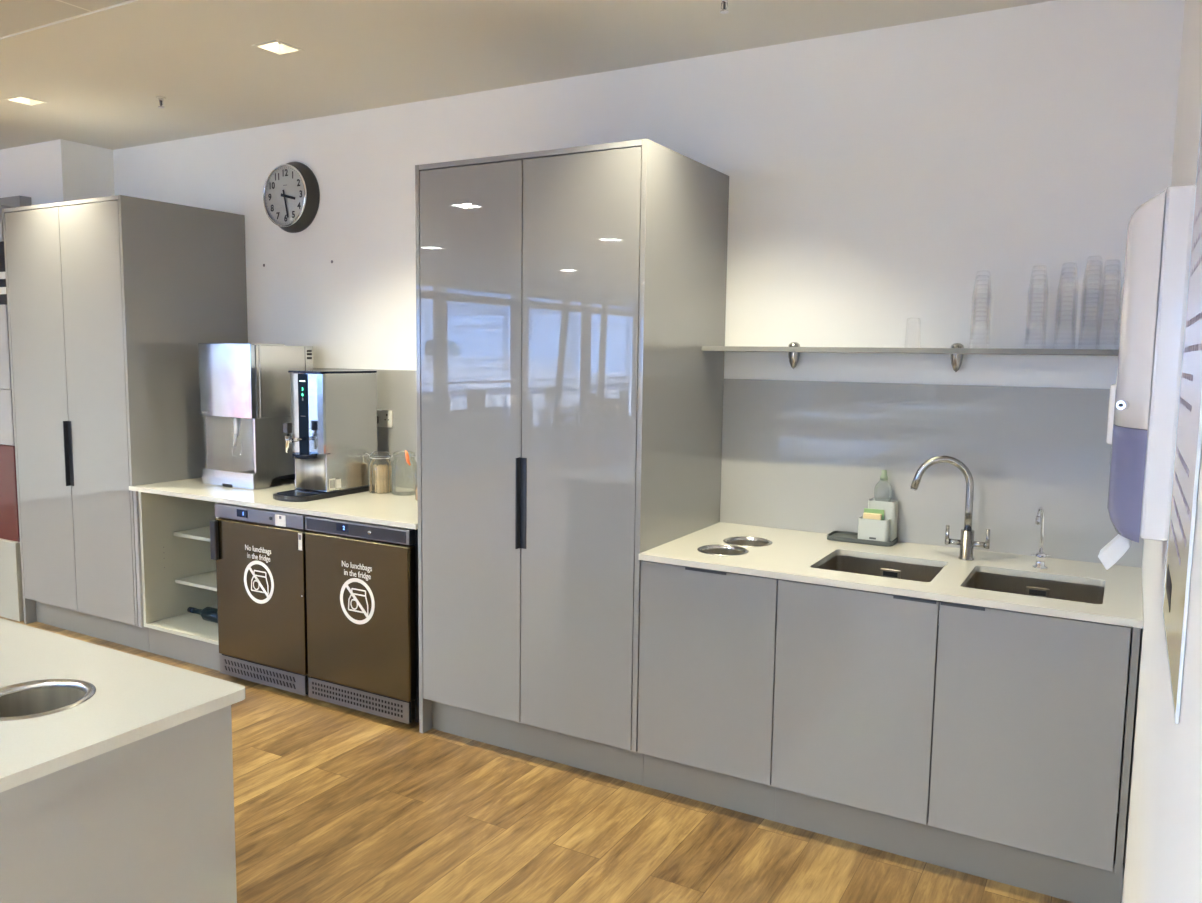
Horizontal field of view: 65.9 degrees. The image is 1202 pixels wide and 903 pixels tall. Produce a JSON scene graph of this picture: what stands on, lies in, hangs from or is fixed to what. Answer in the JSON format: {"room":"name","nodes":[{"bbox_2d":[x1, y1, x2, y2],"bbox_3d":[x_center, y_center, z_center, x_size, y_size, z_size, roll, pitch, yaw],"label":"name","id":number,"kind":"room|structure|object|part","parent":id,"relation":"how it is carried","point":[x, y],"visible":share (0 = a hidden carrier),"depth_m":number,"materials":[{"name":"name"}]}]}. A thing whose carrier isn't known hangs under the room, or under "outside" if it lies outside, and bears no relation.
{"room":"office kitchen","nodes":[
{"label":"office kitchen","id":0,"kind":"room"},
{"bbox_2d":[0,139,114,204],"bbox_3d":[-5.073,-0.668,7.003,4.470,2.950,0.480,4,7,30],"label":"wall","id":1,"kind":"structure","parent":0,"point":[60,170],"depth_m":5.71,"materials":[{"name":"paint"}]},
{"bbox_2d":[0,196,31,206],"bbox_3d":[-5.258,-1.584,6.701,3.930,0.230,0.070,4,7,30],"label":"trim","id":2,"kind":"structure","parent":1,"relation":"attached to","point":[14,201],"depth_m":5.73,"materials":[{"name":"grey"}]},
{"bbox_2d":[0,0,1053,149],"bbox_3d":[-7.175,-1.054,-2.719,10.350,0.016,19.400,4,7,30],"label":"ceiling","id":3,"kind":"structure","parent":0,"point":[100,78],"depth_m":3.81,"materials":[{"name":"white paint"}]},
{"bbox_2d":[3,95,47,105],"bbox_3d":[-2.911,-1.801,4.689,0.145,0.058,0.145,4,7,30],"label":"recessed light","id":4,"kind":"object","parent":3,"relation":"in","point":[18,99],"visible":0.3,"depth_m":4.72,"materials":[{"name":"white"}]},
{"bbox_2d":[0,0,152,42],"bbox_3d":[-3.183,-1.726,4.178,10.000,0.022,0.025,4,7,30],"label":"trim","id":5,"kind":"structure","parent":3,"relation":"attached to","point":[133,2],"depth_m":3.49,"materials":[{"name":"white paint"}]},
{"bbox_2d":[156,96,165,107],"bbox_3d":[-2.182,-1.732,4.601,0.044,0.048,0.044,4,7,30],"label":"sprinkler","id":6,"kind":"object","parent":3,"relation":"attached to","point":[161,99],"visible":1,"depth_m":4.59,"materials":[{"name":"white metal"}]},
{"bbox_2d":[252,40,304,55],"bbox_3d":[-1.327,-1.688,3.813,0.145,0.058,0.145,4,7,30],"label":"recessed light","id":7,"kind":"object","parent":3,"relation":"in","point":[277,47],"visible":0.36,"depth_m":3.85,"materials":[{"name":"white plastic"}]},
{"bbox_2d":[719,0,729,13],"bbox_3d":[0.429,-1.551,3.222,0.044,0.048,0.044,4,7,30],"label":"sprinkler","id":8,"kind":"object","parent":3,"relation":"attached to","point":[724,2],"visible":1,"depth_m":3.22,"materials":[{"name":"white metal"}]},
{"bbox_2d":[0,616,1118,902],"bbox_3d":[-7.213,1.831,-2.415,10.350,0.100,19.400,4,7,30],"label":"floor","id":9,"kind":"structure","parent":0,"point":[333,803],"depth_m":3.12,"materials":[{"name":"brown wood"}]},
{"bbox_2d":[0,205,23,621],"bbox_3d":[-3.774,-0.245,5.774,1.090,2.400,0.415,4,7,30],"label":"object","id":10,"kind":"object","parent":9,"relation":"on","point":[11,592],"visible":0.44,"depth_m":5.42,"materials":[{"name":"grey"}]},
{"bbox_3d":[-3.853,-0.993,5.537,1.090,0.125,0.006,4,7,30],"label":"window rail","id":11,"kind":"part","parent":10,"relation":"part of","materials":[{"name":"white"}]},
{"bbox_3d":[-3.764,-0.648,5.740,1.090,0.481,0.395,4,7,30],"label":"panel","id":12,"kind":"part","parent":10,"relation":"part of","materials":[{"name":"grey"}]},
{"bbox_3d":[-3.755,-1.341,5.667,1.090,0.197,0.395,4,7,30],"label":"header panel","id":13,"kind":"part","parent":10,"relation":"part of","materials":[{"name":"grey"}]},
{"bbox_3d":[-3.769,-0.244,5.783,1.090,0.322,0.395,4,7,30],"label":"panel","id":14,"kind":"part","parent":10,"relation":"part of","materials":[{"name":"grey"}]},
{"bbox_3d":[-3.775,0.199,5.829,1.090,0.563,0.395,4,7,30],"label":"red panel","id":15,"kind":"part","parent":10,"relation":"part of","materials":[{"name":"red"}]},
{"bbox_3d":[-3.787,0.715,5.875,1.090,0.470,0.415,4,7,30],"label":"drawer","id":16,"kind":"part","parent":10,"relation":"part of","materials":[{"name":"grey laminate"}]},
{"bbox_2d":[0,618,244,902],"bbox_3d":[-1.788,0.986,1.509,1.295,0.900,1.908,4,7,30],"label":"kitchen island","id":17,"kind":"object","parent":9,"relation":"on","point":[124,794],"visible":0.96,"depth_m":1.81,"materials":[{"name":"laminate"}]},
{"bbox_2d":[0,679,95,720],"bbox_3d":[-1.157,0.600,1.893,0.230,0.204,0.230,4,7,30],"label":"chute","id":18,"kind":"object","parent":17,"relation":"in","point":[57,697],"visible":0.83,"depth_m":1.97,"materials":[{"name":"metal"}]},
{"bbox_3d":[-1.255,1.037,1.209,0.020,0.876,1.852,4,7,30],"label":"panel","id":19,"kind":"part","parent":17,"relation":"part of","materials":[{"name":"grey laminate"}]},
{"bbox_2d":[2,195,247,651],"bbox_3d":[-2.708,-0.170,5.342,1.076,2.371,0.777,4,7,30],"label":"tall cabinet","id":20,"kind":"object","parent":9,"relation":"on","point":[111,300],"visible":0.9,"depth_m":4.99,"materials":[{"name":"grey laminate"}]},
{"bbox_3d":[-3.159,-0.205,5.613,0.020,2.371,0.751,4,7,30],"label":"panel","id":21,"kind":"part","parent":20,"relation":"part of","materials":[{"name":"grey laminate"}]},
{"bbox_3d":[-3.106,-0.221,5.158,0.512,2.192,0.020,4,7,30],"label":"door","id":22,"kind":"part","parent":20,"relation":"part of","materials":[{"name":"grey laminate"}]},
{"bbox_3d":[-2.686,-1.340,5.230,1.036,0.020,0.751,4,7,30],"label":"panel","id":23,"kind":"part","parent":20,"relation":"part of","materials":[{"name":"grey laminate"}]},
{"bbox_3d":[-2.888,0.012,5.029,0.034,0.354,0.027,4,7,30],"label":"handle","id":24,"kind":"part","parent":20,"relation":"part of","materials":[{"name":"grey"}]},
{"bbox_3d":[-2.658,-0.188,4.904,0.512,2.192,0.020,4,7,30],"label":"door","id":25,"kind":"part","parent":20,"relation":"part of","materials":[{"name":"grey laminate"}]},
{"bbox_3d":[-2.242,-0.214,5.085,0.020,2.217,0.751,4,7,30],"label":"panel","id":26,"kind":"part","parent":20,"relation":"part of","materials":[{"name":"grey laminate"}]},
{"bbox_2d":[133,491,221,670],"bbox_3d":[-1.967,0.627,5.002,0.646,0.876,0.731,4,7,30],"label":"open shelf unit","id":27,"kind":"object","parent":9,"relation":"on","point":[176,570],"visible":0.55,"depth_m":4.91,"materials":[{"name":"grey laminate"}]},
{"bbox_3d":[-1.909,0.439,5.052,0.581,0.018,0.524,4,7,30],"label":"shelf","id":28,"kind":"part","parent":27,"relation":"part of","materials":[{"name":"white laminate"}]},
{"bbox_3d":[-1.912,0.695,5.079,0.581,0.018,0.524,4,7,30],"label":"shelf","id":29,"kind":"part","parent":27,"relation":"part of","materials":[{"name":"white laminate"}]},
{"bbox_2d":[187,607,217,622],"bbox_3d":[-2.075,0.863,4.921,0.330,0.073,0.073,4,7,30],"label":"wine bottle","id":30,"kind":"object","parent":27,"relation":"on","point":[210,614],"visible":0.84,"depth_m":4.89,"materials":[{"name":"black glass"}]},
{"bbox_2d":[129,477,417,528],"bbox_3d":[-1.413,0.218,4.647,1.925,0.022,0.765,4,7,30],"label":"countertop","id":31,"kind":"structure","parent":27,"relation":"on","point":[388,509],"depth_m":4.41,"materials":[{"name":"stone"}]},
{"bbox_2d":[198,343,312,489],"bbox_3d":[-1.825,-0.202,4.941,0.399,0.741,0.416,4,7,30],"label":"ice dispenser","id":32,"kind":"object","parent":31,"relation":"on","point":[245,391],"visible":0.94,"depth_m":4.79,"materials":[{"name":"metal"}]},
{"bbox_3d":[-1.919,-0.365,4.757,0.397,0.378,0.030,4,7,30],"label":"door","id":33,"kind":"part","parent":32,"relation":"part of","materials":[{"name":"metal"}]},
{"bbox_2d":[211,466,254,472],"bbox_3d":[-1.887,0.106,4.873,0.373,0.018,0.156,4,7,30],"label":"drip tray","id":34,"kind":"object","parent":32,"relation":"on","point":[214,469],"depth_m":4.89,"materials":[{"name":"metal"}]},
{"bbox_3d":[-1.897,-0.056,4.808,0.020,0.059,0.015,-1,6,-15],"label":"lever","id":35,"kind":"part","parent":32,"relation":"part of","materials":[{"name":"white plastic"}]},
{"bbox_3d":[-1.897,-0.140,4.829,0.039,0.115,0.075,0,6,-4],"label":"ice spout","id":36,"kind":"part","parent":32,"relation":"part of","materials":[{"name":"white plastic"}]},
{"bbox_3d":[-1.822,-0.042,4.967,0.388,0.307,0.395,4,7,30],"label":"casing","id":37,"kind":"part","parent":32,"relation":"part of","materials":[{"name":"metal"}]},
{"bbox_3d":[-1.726,-0.355,4.700,0.008,0.364,0.011,4,7,30],"label":"door trim","id":38,"kind":"part","parent":32,"relation":"part of","materials":[{"name":"silver metal"}]},
{"bbox_3d":[-1.866,-0.558,4.825,0.397,0.008,0.208,4,7,30],"label":"lid","id":39,"kind":"part","parent":32,"relation":"part of","materials":[{"name":"silver metal"}]},
{"bbox_3d":[-1.814,-0.379,4.938,0.391,0.370,0.380,4,7,30],"label":"casing","id":40,"kind":"part","parent":32,"relation":"part of","materials":[{"name":"metal"}]},
{"bbox_2d":[273,370,377,501],"bbox_3d":[-1.374,-0.092,4.578,0.226,0.610,0.535,4,7,30],"label":"water dispenser","id":41,"kind":"object","parent":31,"relation":"on","point":[333,424],"visible":0.99,"depth_m":4.51,"materials":[{"name":"metal"}]},
{"bbox_3d":[-1.490,-0.112,4.404,0.034,0.050,0.030,4,7,30],"label":"lever knob","id":42,"kind":"part","parent":41,"relation":"part of","materials":[{"name":"black plastic"}]},
{"bbox_3d":[-1.460,-0.054,4.449,0.025,0.026,0.094,5,8,37],"label":"spout arm","id":43,"kind":"part","parent":41,"relation":"part of","materials":[{"name":"silver metal"}]},
{"bbox_3d":[-1.466,0.202,4.453,0.190,0.002,0.142,4,7,30],"label":"drip plate","id":44,"kind":"part","parent":41,"relation":"part of","materials":[{"name":"black"}]},
{"bbox_3d":[-1.421,-0.184,4.484,0.218,0.383,0.028,4,7,30],"label":"panel","id":45,"kind":"part","parent":41,"relation":"part of","materials":[{"name":"metal"}]},
{"bbox_3d":[-1.331,-0.397,4.614,0.222,0.010,0.378,4,7,30],"label":"plate","id":46,"kind":"part","parent":41,"relation":"part of","materials":[{"name":"black"}]},
{"bbox_2d":[363,451,391,493],"bbox_3d":[-1.118,0.098,4.684,0.136,0.215,0.121,4,7,30],"label":"jar","id":47,"kind":"object","parent":31,"relation":"on","point":[372,460],"visible":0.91,"depth_m":4.70,"materials":[{"name":"clear glass"}]},
{"bbox_3d":[-1.111,0.016,4.671,0.106,0.026,0.106,4,7,30],"label":"lid","id":48,"kind":"part","parent":47,"relation":"part of","materials":[{"name":"clear glass"}]},
{"bbox_2d":[380,467,381,492],"bbox_3d":[-1.100,0.142,4.638,0.006,0.132,0.002,-1,6,-18],"label":"wooden stirrer","id":49,"kind":"object","parent":47,"relation":"in","point":[380,467],"visible":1,"depth_m":4.64,"materials":[{"name":"brown wood"}]},
{"bbox_2d":[384,466,385,492],"bbox_3d":[-1.080,0.140,4.642,0.006,0.136,0.002,-1,6,-14],"label":"wooden stirrer","id":50,"kind":"object","parent":47,"relation":"in","point":[384,466],"visible":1,"depth_m":4.64,"materials":[{"name":"brown wood"}]},
{"bbox_2d":[390,450,416,495],"bbox_3d":[-0.976,0.100,4.625,0.140,0.226,0.127,4,7,30],"label":"jar","id":51,"kind":"object","parent":31,"relation":"on","point":[393,465],"visible":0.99,"depth_m":4.65,"materials":[{"name":"clear glass"}]},
{"bbox_3d":[-0.980,0.013,4.619,0.112,0.027,0.112,4,7,30],"label":"lid","id":52,"kind":"part","parent":51,"relation":"part of","materials":[{"name":"clear glass"}]},
{"bbox_2d":[415,482,417,500],"bbox_3d":[-0.843,0.187,4.457,0.100,0.094,0.100,4,7,30],"label":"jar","id":53,"kind":"object","parent":31,"relation":"on","point":[416,494],"visible":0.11,"depth_m":4.45,"materials":[{"name":"clear glass"}]},
{"bbox_2d":[210,503,308,695],"bbox_3d":[-1.443,0.673,4.647,0.611,0.874,0.714,4,7,30],"label":"fridge","id":54,"kind":"object","parent":9,"relation":"on","point":[258,553],"visible":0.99,"depth_m":4.34,"materials":[{"name":"brown metal"}]},
{"bbox_3d":[-1.860,0.426,4.462,0.038,0.192,0.022,4,7,30],"label":"handle","id":55,"kind":"part","parent":54,"relation":"part of","materials":[{"name":"black plastic"}]},
{"bbox_3d":[-1.591,0.300,4.335,0.601,0.064,0.041,4,7,30],"label":"control panel","id":56,"kind":"part","parent":54,"relation":"part of","materials":[{"name":"silver metal"}]},
{"bbox_2d":[305,515,418,723],"bbox_3d":[-0.901,0.711,4.350,0.618,0.874,0.694,4,7,30],"label":"fridge","id":57,"kind":"object","parent":9,"relation":"on","point":[362,577],"visible":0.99,"depth_m":4.03,"materials":[{"name":"brown metal"}]},
{"bbox_3d":[-1.054,0.340,4.031,0.612,0.064,0.041,4,7,30],"label":"control panel","id":58,"kind":"part","parent":57,"relation":"part of","materials":[{"name":"silver metal"}]},
{"bbox_3d":[-0.888,0.647,4.365,0.618,0.749,0.645,4,7,30],"label":"casing","id":59,"kind":"part","parent":57,"relation":"part of","materials":[{"name":"black plastic"}]},
{"bbox_2d":[415,139,728,785],"bbox_3d":[-0.128,0.029,3.879,1.038,2.350,0.777,4,7,30],"label":"tall cabinet","id":60,"kind":"object","parent":9,"relation":"on","point":[570,399],"visible":0.94,"depth_m":3.54,"materials":[{"name":"grey laminate"}]},
{"bbox_3d":[-0.563,-0.004,4.141,0.020,2.350,0.751,4,7,30],"label":"panel","id":61,"kind":"part","parent":60,"relation":"part of","materials":[{"name":"grey laminate"}]},
{"bbox_3d":[-0.517,-0.021,3.690,0.494,2.172,0.020,4,7,30],"label":"door","id":62,"kind":"part","parent":60,"relation":"part of","materials":[{"name":"grey laminate"}]},
{"bbox_3d":[-0.307,0.201,3.565,0.034,0.354,0.027,4,7,30],"label":"handle","id":63,"kind":"part","parent":60,"relation":"part of","materials":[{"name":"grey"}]},
{"bbox_3d":[-0.106,-1.130,3.768,0.997,0.020,0.751,4,7,30],"label":"panel","id":64,"kind":"part","parent":60,"relation":"part of","materials":[{"name":"grey laminate"}]},
{"bbox_3d":[-0.086,0.010,3.445,0.493,2.172,0.020,4,7,30],"label":"door","id":65,"kind":"part","parent":60,"relation":"part of","materials":[{"name":"grey laminate"}]},
{"bbox_3d":[0.322,-0.016,3.632,0.020,2.196,0.751,4,7,30],"label":"panel","id":66,"kind":"part","parent":60,"relation":"part of","materials":[{"name":"grey laminate"}]},
{"bbox_2d":[637,560,778,820],"bbox_3d":[0.535,0.812,3.569,0.516,0.876,0.736,4,7,30],"label":"base cabinet","id":67,"kind":"object","parent":9,"relation":"on","point":[707,638],"visible":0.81,"depth_m":3.26,"materials":[{"name":"grey laminate"}]},
{"bbox_3d":[0.364,0.412,3.210,0.153,0.010,0.015,4,7,30],"label":"handle","id":68,"kind":"part","parent":67,"relation":"part of","materials":[{"name":"grey metal"}]},
{"bbox_2d":[771,579,1140,902],"bbox_3d":[1.216,0.862,3.182,1.052,0.876,0.736,4,7,30],"label":"base cabinet","id":69,"kind":"object","parent":9,"relation":"on","point":[984,742],"visible":0.84,"depth_m":2.85,"materials":[{"name":"grey laminate"}]},
{"bbox_3d":[0.811,0.800,3.007,0.510,0.718,0.020,4,7,30],"label":"door","id":70,"kind":"part","parent":69,"relation":"part of","materials":[{"name":"grey laminate"}]},
{"bbox_2d":[638,522,1143,628],"bbox_3d":[1.005,0.396,3.275,1.568,0.022,0.765,4,7,30],"label":"countertop","id":71,"kind":"structure","parent":69,"relation":"on","point":[792,555],"depth_m":3.17,"materials":[{"name":"stone"}]},
{"bbox_2d":[697,544,748,555],"bbox_3d":[0.447,0.441,3.413,0.188,0.164,0.188,4,7,30],"label":"chute","id":72,"kind":"object","parent":71,"relation":"in","point":[719,550],"visible":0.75,"depth_m":3.47,"materials":[{"name":"metal"}]},
{"bbox_2d":[723,536,771,546],"bbox_3d":[0.563,0.425,3.576,0.188,0.164,0.188,4,7,30],"label":"chute","id":73,"kind":"object","parent":71,"relation":"in","point":[753,541],"visible":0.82,"depth_m":3.63,"materials":[{"name":"metal"}]},
{"bbox_2d":[827,498,897,546],"bbox_3d":[1.020,0.268,3.611,0.252,0.162,0.130,4,7,30],"label":"sink caddy","id":74,"kind":"object","parent":71,"relation":"on","point":[870,531],"visible":0.99,"depth_m":3.56,"materials":[{"name":"grey plastic"}]},
{"bbox_2d":[863,508,883,519],"bbox_3d":[1.044,0.278,3.562,0.076,0.112,0.027,4,7,30],"label":"sponge","id":75,"kind":"object","parent":74,"relation":"in","point":[876,514],"visible":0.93,"depth_m":3.55,"materials":[{"name":"green"}]},
{"bbox_2d":[880,470,887,480],"bbox_3d":[1.093,0.202,3.597,0.069,0.264,0.069,4,7,30],"label":"soap bottle","id":76,"kind":"object","parent":74,"relation":"in","point":[884,477],"visible":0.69,"depth_m":3.58,"materials":[{"name":"plastic"}]},
{"bbox_2d":[818,555,943,624],"bbox_3d":[0.964,0.508,3.221,0.419,0.190,0.380,4,7,30],"label":"sink bowl","id":77,"kind":"object","parent":71,"relation":"in","point":[875,567],"visible":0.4,"depth_m":3.37,"materials":[{"name":"metal"}]},
{"bbox_3d":[1.051,0.444,3.366,0.072,0.032,0.006,4,7,30],"label":"overflow plate","id":78,"kind":"part","parent":77,"relation":"part of","materials":[{"name":"metal"}]},
{"bbox_2d":[910,455,989,560],"bbox_3d":[1.247,0.199,3.315,0.275,0.368,0.052,3,6,19],"label":"mixer tap","id":79,"kind":"object","parent":71,"relation":"on","point":[967,543],"visible":1,"depth_m":3.29,"materials":[{"name":"silver metal"}]},
{"bbox_3d":[1.220,0.147,3.321,0.214,0.268,0.026,3,6,20],"label":"spout","id":80,"kind":"part","parent":79,"relation":"part of","materials":[{"name":"silver metal"}]},
{"bbox_3d":[1.247,0.300,3.339,0.014,0.069,0.014,4,7,30],"label":"lever","id":81,"kind":"part","parent":79,"relation":"part of","materials":[{"name":"silver metal"}]},
{"bbox_3d":[1.365,0.309,3.272,0.014,0.069,0.014,4,7,30],"label":"lever","id":82,"kind":"part","parent":79,"relation":"part of","materials":[{"name":"silver metal"}]},
{"bbox_2d":[964,572,1104,603],"bbox_3d":[1.385,0.539,2.982,0.420,0.190,0.380,4,7,30],"label":"sink bowl","id":83,"kind":"object","parent":71,"relation":"in","point":[1077,592],"visible":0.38,"depth_m":3.12,"materials":[{"name":"metal"}]},
{"bbox_3d":[1.472,0.475,3.127,0.072,0.032,0.006,4,7,30],"label":"overflow plate","id":84,"kind":"part","parent":83,"relation":"part of","materials":[{"name":"metal"}]},
{"bbox_2d":[1031,507,1049,568],"bbox_3d":[1.490,0.294,3.161,0.110,0.217,0.051,-4,8,-40],"label":"tap","id":85,"kind":"object","parent":71,"relation":"on","point":[1040,556],"visible":1,"depth_m":3.17,"materials":[{"name":"silver metal"}]},
{"bbox_3d":[1.489,0.270,3.148,0.013,0.167,0.089,5,8,38],"label":"spout","id":86,"kind":"part","parent":85,"relation":"part of","materials":[{"name":"silver metal"}]},
{"bbox_3d":[0.971,0.457,2.866,0.128,0.010,0.015,4,7,30],"label":"handle","id":87,"kind":"part","parent":69,"relation":"part of","materials":[{"name":"grey metal"}]},
{"bbox_3d":[1.092,0.466,2.797,0.126,0.010,0.015,4,7,30],"label":"handle","id":88,"kind":"part","parent":69,"relation":"part of","materials":[{"name":"grey metal"}]},
{"bbox_3d":[1.256,0.832,2.755,0.508,0.718,0.020,4,7,30],"label":"door","id":89,"kind":"part","parent":69,"relation":"part of","materials":[{"name":"grey laminate"}]},
{"bbox_2d":[113,0,1184,813],"bbox_3d":[-0.500,-0.353,4.597,5.880,2.950,0.150,4,7,30],"label":"wall","id":90,"kind":"structure","parent":0,"point":[974,180],"depth_m":3.61,"materials":[{"name":"paint"}]},
{"bbox_2d":[263,162,319,232],"bbox_3d":[-1.702,-1.387,5.040,0.380,0.380,0.102,4,7,30],"label":"wall clock","id":91,"kind":"object","parent":90,"relation":"attached to","point":[291,193],"visible":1,"depth_m":5.01,"materials":[{"name":"grey plastic"}]},
{"bbox_2d":[313,368,416,488],"bbox_3d":[-1.216,-0.129,4.938,1.914,0.614,0.007,4,7,30],"label":"backsplash","id":92,"kind":"structure","parent":90,"relation":"attached to","point":[396,389],"depth_m":4.84,"materials":[{"name":"grey"}]},
{"bbox_2d":[377,410,392,427],"bbox_3d":[-1.156,-0.174,4.887,0.148,0.089,0.012,4,7,30],"label":"wall socket","id":93,"kind":"object","parent":92,"relation":"attached to","point":[385,416],"visible":0.68,"depth_m":4.87,"materials":[{"name":"white metal"}]},
{"bbox_2d":[702,342,1118,371],"bbox_3d":[1.141,-0.348,3.420,1.564,0.109,0.250,4,7,30],"label":"wall shelf","id":94,"kind":"object","parent":90,"relation":"attached to","point":[957,350],"visible":0.93,"depth_m":3.35,"materials":[{"name":"grey metal"}]},
{"bbox_2d":[720,379,1143,567],"bbox_3d":[1.197,0.047,3.569,1.568,0.614,0.007,4,7,30],"label":"backsplash","id":95,"kind":"structure","parent":90,"relation":"attached to","point":[810,456],"depth_m":3.54,"materials":[{"name":"grey glass"}]},
{"bbox_2d":[827,531,897,546],"bbox_3d":[1.019,0.339,3.618,0.252,0.018,0.130,4,7,30],"label":"tray","id":96,"kind":"object","parent":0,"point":[843,536],"depth_m":3.56,"materials":[{"name":"grey plastic"}]},
{"bbox_2d":[1121,0,1201,902],"bbox_3d":[-2.816,0.647,-5.173,0.150,2.950,19.200,4,7,30],"label":"wall","id":97,"kind":"structure","parent":0,"point":[1162,856],"depth_m":1.48,"materials":[{"name":"paint"}]},
{"bbox_2d":[1106,384,1115,443],"bbox_3d":[1.517,-0.076,2.649,0.122,0.230,0.100,4,7,30],"label":"soap dispenser","id":98,"kind":"object","parent":97,"relation":"attached to","point":[1113,386],"visible":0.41,"depth_m":2.63,"materials":[{"name":"white plastic"}]},
{"bbox_2d":[1107,185,1195,542],"bbox_3d":[0.971,-0.150,1.647,0.094,0.583,0.290,4,7,30],"label":"paper towel dispenser","id":99,"kind":"object","parent":97,"relation":"attached to","point":[1159,231],"visible":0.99,"depth_m":1.53,"materials":[{"name":"white plastic"}]},
{"bbox_2d":[1098,534,1130,569],"bbox_3d":[0.933,0.175,1.684,0.050,0.068,0.108,4,7,30],"label":"paper towel","id":100,"kind":"object","parent":99,"relation":"hanging from","point":[1116,548],"visible":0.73,"depth_m":1.65,"materials":[{"name":"white paper"}]},
{"bbox_2d":[1162,110,1201,723],"bbox_3d":[0.780,-0.127,1.222,0.004,0.818,0.540,4,7,30],"label":"poster","id":101,"kind":"object","parent":97,"relation":"attached to","point":[1188,442],"visible":1,"depth_m":1.20,"materials":[{"name":"white paper"}]},
{"bbox_2d":[1166,566,1171,611],"bbox_3d":[0.839,0.200,1.370,0.001,0.038,0.160,4,7,30],"label":"print","id":102,"kind":"object","parent":101,"relation":"attached to","point":[1169,571],"depth_m":1.36,"materials":[{"name":"black"}]},
{"bbox_2d":[1171,447,1190,564],"bbox_3d":[0.771,0.073,1.234,0.001,0.122,0.460,4,7,30],"label":"print","id":103,"kind":"object","parent":101,"relation":"attached to","point":[1181,504],"depth_m":1.21,"materials":[{"name":"grey paper"}]},
{"bbox_2d":[1180,311,1201,411],"bbox_3d":[0.774,-0.116,1.215,0.001,0.122,0.460,4,7,30],"label":"print","id":104,"kind":"object","parent":101,"relation":"attached to","point":[1191,389],"depth_m":1.20,"materials":[{"name":"grey paper"}]},
{"bbox_2d":[1190,204,1201,276],"bbox_3d":[0.776,-0.286,1.196,0.001,0.084,0.460,4,7,30],"label":"print","id":105,"kind":"object","parent":101,"relation":"attached to","point":[1196,263],"depth_m":1.29,"materials":[{"name":"grey paper"}]}
]}

